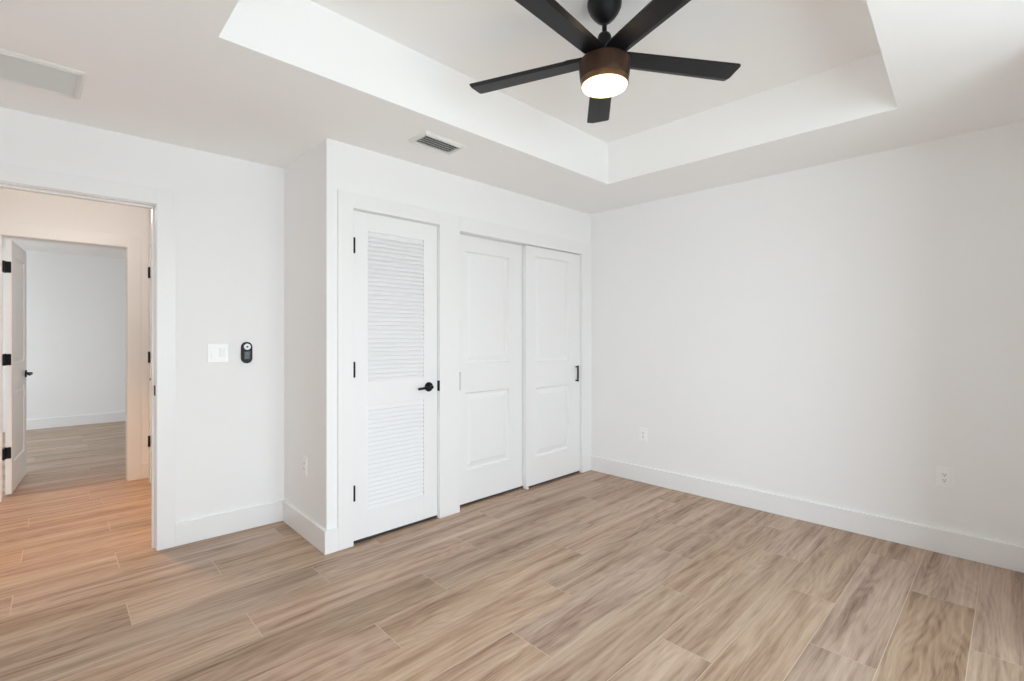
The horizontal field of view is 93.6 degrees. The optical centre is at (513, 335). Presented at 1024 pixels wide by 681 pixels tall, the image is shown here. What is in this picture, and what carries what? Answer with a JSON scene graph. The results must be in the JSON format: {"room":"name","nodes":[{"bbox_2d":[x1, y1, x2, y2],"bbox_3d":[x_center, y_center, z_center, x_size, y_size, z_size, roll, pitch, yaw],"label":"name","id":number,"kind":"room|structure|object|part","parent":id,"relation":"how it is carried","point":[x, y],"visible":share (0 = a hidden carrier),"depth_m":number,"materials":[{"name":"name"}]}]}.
{"room":"empty bedroom","nodes":[
{"label":"empty bedroom","id":0,"kind":"room"},
{"bbox_2d":[3,248,125,421],"bbox_3d":[-6.058,0.052,7.091,6.500,2.436,0.120,0,0,-44],"label":"wall","id":1,"kind":"structure","parent":0,"point":[76,304],"depth_m":6.82,"materials":[{"name":"white paint"}]},
{"bbox_2d":[3,412,125,431],"bbox_3d":[-6.408,1.202,6.662,5.200,0.137,0.020,0,0,-44],"label":"baseboard","id":2,"kind":"structure","parent":1,"relation":"attached to","point":[32,424],"depth_m":6.81,"materials":[{"name":"white paint"}]},
{"bbox_2d":[0,188,147,462],"bbox_3d":[-3.382,0.052,4.309,6.300,2.436,0.120,0,0,-44],"label":"wall","id":3,"kind":"structure","parent":0,"point":[16,206],"depth_m":4.06,"materials":[{"name":"white paint"}]},
{"bbox_2d":[2,239,32,494],"bbox_3d":[-4.210,0.246,4.095,0.086,2.024,0.796,0,0,-38],"label":"door","id":4,"kind":"structure","parent":3,"relation":"in","point":[14,265],"depth_m":3.95,"materials":[{"name":"white paint"}]},
{"bbox_3d":[-4.376,0.340,4.340,0.052,0.065,0.142,0,0,-44],"label":"lever","id":5,"kind":"part","parent":4,"relation":"part of","materials":[{"name":"black metal"}]},
{"bbox_2d":[0,222,140,501],"bbox_3d":[-3.699,0.199,3.993,0.949,2.142,0.136,0,0,-44],"label":"trim","id":6,"kind":"structure","parent":3,"relation":"attached to","point":[132,245],"depth_m":4.22,"materials":[{"name":"white paint"}]},
{"bbox_2d":[141,462,148,478],"bbox_3d":[-3.297,1.202,4.299,0.053,0.137,0.020,0,0,-44],"label":"baseboard","id":7,"kind":"structure","parent":3,"relation":"attached to","point":[144,466],"depth_m":4.29,"materials":[{"name":"white paint"}]},
{"bbox_2d":[0,107,283,522],"bbox_3d":[-2.079,0.057,2.956,6.504,2.426,0.169,0,0,-43],"label":"wall","id":8,"kind":"structure","parent":0,"point":[230,211],"depth_m":3.04,"materials":[{"name":"white paint"}]},
{"bbox_2d":[0,163,175,550],"bbox_3d":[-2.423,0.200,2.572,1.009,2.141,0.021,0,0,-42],"label":"trim","id":9,"kind":"structure","parent":8,"relation":"attached to","point":[165,200],"depth_m":2.86,"materials":[{"name":"white paint"}]},
{"bbox_2d":[207,344,227,362],"bbox_3d":[-1.882,0.109,3.061,0.115,0.117,0.012,0,0,-42],"label":"light switch","id":10,"kind":"object","parent":8,"relation":"attached to","point":[215,352],"visible":1,"depth_m":3.06,"materials":[{"name":"white plastic"}]},
{"bbox_2d":[176,500,282,545],"bbox_3d":[-1.817,1.202,3.118,0.620,0.137,0.020,0,0,-42],"label":"baseboard","id":11,"kind":"structure","parent":8,"relation":"attached to","point":[189,531],"depth_m":3.09,"materials":[{"name":"white paint"}]},
{"bbox_2d":[241,342,251,362],"bbox_3d":[-1.757,0.109,3.166,0.066,0.141,0.025,0,0,-44],"label":"remote","id":12,"kind":"object","parent":8,"relation":"attached to","point":[246,347],"visible":1,"depth_m":3.16,"materials":[{"name":"black plastic"}]},
{"bbox_2d":[148,209,150,461],"bbox_3d":[-2.632,0.052,3.747,0.140,2.436,1.850,0,0,-44],"label":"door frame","id":13,"kind":"structure","parent":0,"point":[149,210],"depth_m":4.32,"materials":[{"name":"white paint"}]},
{"bbox_2d":[148,267,150,446],"bbox_3d":[-2.946,0.245,3.947,0.106,2.025,0.569,0,0,-44],"label":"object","id":14,"kind":"structure","parent":13,"relation":"in","point":[148,267],"depth_m":4.13,"materials":[{"name":"black metal"}]},
{"bbox_2d":[149,236,150,482],"bbox_3d":[-2.893,0.205,3.992,0.136,2.130,0.735,0,0,-44],"label":"trim","id":15,"kind":"structure","parent":13,"relation":"attached to","point":[150,236],"depth_m":4.15,"materials":[{"name":"white paint"}]},
{"bbox_2d":[284,145,317,523],"bbox_3d":[-1.300,0.057,3.113,0.124,2.426,0.720,0,0,-44],"label":"wall","id":16,"kind":"structure","parent":0,"point":[301,176],"depth_m":3.11,"materials":[{"name":"white paint"}]},
{"bbox_2d":[302,456,306,475],"bbox_3d":[-1.325,0.820,3.046,0.010,0.116,0.072,0,0,-44],"label":"wall outlet","id":17,"kind":"object","parent":16,"relation":"attached to","point":[304,459],"visible":1,"depth_m":3.04,"materials":[{"name":"white plastic"}]},
{"bbox_2d":[283,500,337,554],"bbox_3d":[-1.319,1.202,3.079,0.081,0.137,0.731,0,0,-44],"label":"baseboard","id":18,"kind":"structure","parent":16,"relation":"attached to","point":[325,541],"depth_m":2.93,"materials":[{"name":"white paint"}]},
{"bbox_2d":[318,138,590,529],"bbox_3d":[-0.448,0.057,3.970,2.541,2.426,0.776,0,0,-44],"label":"wall","id":19,"kind":"structure","parent":0,"point":[341,166],"depth_m":2.93,"materials":[{"name":"white paint"}]},
{"bbox_2d":[337,189,353,550],"bbox_3d":[-1.010,0.202,2.882,0.096,2.137,0.021,0,0,-44],"label":"trim","id":20,"kind":"structure","parent":19,"relation":"attached to","point":[345,210],"depth_m":2.87,"materials":[{"name":"white paint"}]},
{"bbox_2d":[353,210,436,542],"bbox_3d":[-0.755,0.249,3.133,0.626,2.031,0.085,0,0,-44],"label":"door","id":21,"kind":"structure","parent":19,"relation":"in","point":[395,362],"depth_m":3.13,"materials":[{"name":"white paint"}]},
{"bbox_3d":[-0.768,0.756,3.142,0.418,0.656,0.018,0,0,-44],"label":"louver panel","id":22,"kind":"part","parent":21,"relation":"part of","materials":[{"name":"white paint"}]},
{"bbox_3d":[-0.768,-0.183,3.142,0.418,0.946,0.018,0,0,-44],"label":"louver panel","id":23,"kind":"part","parent":21,"relation":"part of","materials":[{"name":"white paint"}]},
{"bbox_3d":[-0.596,0.348,3.261,0.138,0.065,0.049,0,0,-44],"label":"lever","id":24,"kind":"part","parent":21,"relation":"part of","materials":[{"name":"black metal"}]},
{"bbox_2d":[354,209,439,517],"bbox_3d":[-0.792,0.244,3.178,0.651,2.052,0.137,0,0,-44],"label":"trim","id":25,"kind":"structure","parent":19,"relation":"attached to","point":[438,381],"depth_m":3.36,"materials":[{"name":"white paint"}]},
{"bbox_3d":[-0.534,0.346,3.364,0.009,0.072,0.046,0,0,-44],"label":"strike plate","id":26,"kind":"part","parent":25,"relation":"part of","materials":[{"name":"black metal"}]},
{"bbox_2d":[438,212,459,517],"bbox_3d":[-0.460,0.202,3.417,0.176,2.137,0.022,0,0,-44],"label":"trim","id":27,"kind":"structure","parent":19,"relation":"attached to","point":[449,227],"depth_m":3.40,"materials":[{"name":"white paint"}]},
{"bbox_2d":[353,193,581,253],"bbox_3d":[-0.174,-0.813,3.694,2.242,0.108,0.021,0,0,-44],"label":"trim","id":28,"kind":"structure","parent":19,"relation":"attached to","point":[360,202],"depth_m":3.55,"materials":[{"name":"white paint"}]},
{"bbox_2d":[460,234,522,505],"bbox_3d":[-0.187,0.255,3.793,0.734,2.021,0.037,0,0,-44],"label":"door","id":29,"kind":"structure","parent":19,"relation":"in","point":[491,271],"depth_m":3.77,"materials":[{"name":"white paint"}]},
{"bbox_2d":[460,232,580,471],"bbox_3d":[0.069,0.250,4.024,1.452,2.040,0.127,0,0,-44],"label":"trim","id":30,"kind":"structure","parent":19,"relation":"attached to","point":[463,233],"depth_m":4.48,"materials":[{"name":"white paint"}]},
{"bbox_2d":[523,245,579,487],"bbox_3d":[0.353,0.256,4.238,0.714,2.018,0.074,0,0,-44],"label":"door","id":31,"kind":"structure","parent":19,"relation":"in","point":[551,278],"depth_m":4.21,"materials":[{"name":"white paint"}]},
{"bbox_3d":[0.582,0.345,4.430,0.014,0.146,0.032,0,0,-44],"label":"bar pull","id":32,"kind":"part","parent":31,"relation":"part of","materials":[{"name":"black metal"}]},
{"bbox_2d":[581,243,591,472],"bbox_3d":[0.680,0.202,4.524,0.141,2.137,0.022,0,0,-44],"label":"trim","id":33,"kind":"structure","parent":19,"relation":"attached to","point":[586,256],"depth_m":4.51,"materials":[{"name":"white paint"}]},
{"bbox_2d":[0,421,1023,680],"bbox_3d":[-2.331,1.295,3.260,6.560,0.050,10.960,0,0,-44],"label":"floor","id":34,"kind":"structure","parent":0,"point":[591,575],"depth_m":2.35,"materials":[{"name":"brown wood"}]},
{"bbox_2d":[0,0,1023,258],"bbox_3d":[-2.341,-1.393,3.299,6.700,0.474,10.800,0,0,-44],"label":"ceiling","id":35,"kind":"structure","parent":0,"point":[816,82],"depth_m":2.44,"materials":[{"name":"white paint"}]},
{"bbox_2d":[0,48,85,99],"bbox_3d":[-2.210,-1.150,2.018,0.612,0.014,0.343,0,0,-44],"label":"ceiling vent","id":36,"kind":"object","parent":35,"relation":"in","point":[17,68],"visible":1,"depth_m":2.12,"materials":[{"name":"white metal"}]},
{"bbox_2d":[407,130,464,154],"bbox_3d":[-0.457,-1.148,2.882,0.307,0.018,0.197,0,0,-44],"label":"ceiling vent","id":37,"kind":"object","parent":35,"relation":"in","point":[426,139],"visible":1,"depth_m":2.86,"materials":[{"name":"white metal"}]},
{"bbox_2d":[469,0,740,122],"bbox_3d":[0.368,-1.271,2.078,1.193,0.394,1.234,0,0,-44],"label":"ceiling fan","id":38,"kind":"object","parent":35,"relation":"hanging from","point":[605,66],"visible":1,"depth_m":2.06,"materials":[{"name":"black metal"}]},
{"bbox_3d":[0.085,-1.216,2.242,0.611,0.020,0.122,0,0,24],"label":"blade","id":39,"kind":"part","parent":38,"relation":"part of","materials":[{"name":"black wood"}]},
{"bbox_3d":[0.175,-1.216,1.852,0.122,0.020,0.597,0,0,41],"label":"blade","id":40,"kind":"part","parent":38,"relation":"part of","materials":[{"name":"black wood"}]},
{"bbox_3d":[0.438,-1.216,2.432,0.122,0.020,0.593,0,0,7],"label":"blade","id":41,"kind":"part","parent":38,"relation":"part of","materials":[{"name":"black wood"}]},
{"bbox_2d":[582,74,627,97],"bbox_3d":[0.395,-1.087,2.103,0.198,0.026,0.198,0,0,-44],"label":"diffuser","id":42,"kind":"object","parent":38,"relation":"attached to","point":[593,85],"depth_m":2.07,"materials":[{"name":"white glass"}]},
{"bbox_3d":[0.541,-1.216,1.803,0.122,0.020,0.597,0,0,-26],"label":"blade","id":43,"kind":"part","parent":38,"relation":"part of","materials":[{"name":"black wood"}]},
{"bbox_3d":[0.722,-1.216,2.167,0.595,0.020,0.122,0,0,-11],"label":"blade","id":44,"kind":"part","parent":38,"relation":"part of","materials":[{"name":"black wood"}]},
{"bbox_2d":[591,121,1023,546],"bbox_3d":[1.953,0.057,3.454,4.975,2.426,0.120,0,0,45],"label":"wall","id":45,"kind":"structure","parent":0,"point":[842,333],"depth_m":3.18,"materials":[{"name":"white paint"}]},
{"bbox_2d":[640,427,646,441],"bbox_3d":[1.123,0.856,4.184,0.072,0.116,0.010,0,0,45],"label":"wall outlet","id":46,"kind":"object","parent":45,"relation":"attached to","point":[643,431],"visible":1,"depth_m":4.18,"materials":[{"name":"white plastic"}]},
{"bbox_2d":[641,430,644,438],"bbox_3d":[1.122,0.856,4.183,0.034,0.068,0.004,0,0,45],"label":"receptacle","id":47,"kind":"object","parent":46,"relation":"attached to","point":[642,431],"depth_m":4.18,"materials":[{"name":"grey plastic"}]},
{"bbox_2d":[591,456,1023,572],"bbox_3d":[2.169,1.202,3.147,4.031,0.137,0.020,0,0,45],"label":"baseboard","id":48,"kind":"structure","parent":45,"relation":"attached to","point":[973,548],"depth_m":3.17,"materials":[{"name":"white paint"}]},
{"bbox_2d":[936,466,952,487],"bbox_3d":[2.514,0.825,2.810,0.072,0.116,0.010,0,0,45],"label":"wall outlet","id":49,"kind":"object","parent":45,"relation":"attached to","point":[944,476],"visible":1,"depth_m":2.81,"materials":[{"name":"white plastic"}]},
{"bbox_2d":[940,471,947,483],"bbox_3d":[2.512,0.825,2.809,0.034,0.068,0.004,0,0,45],"label":"receptacle","id":50,"kind":"object","parent":49,"relation":"attached to","point":[943,474],"depth_m":2.81,"materials":[{"name":"grey plastic"}]}
]}

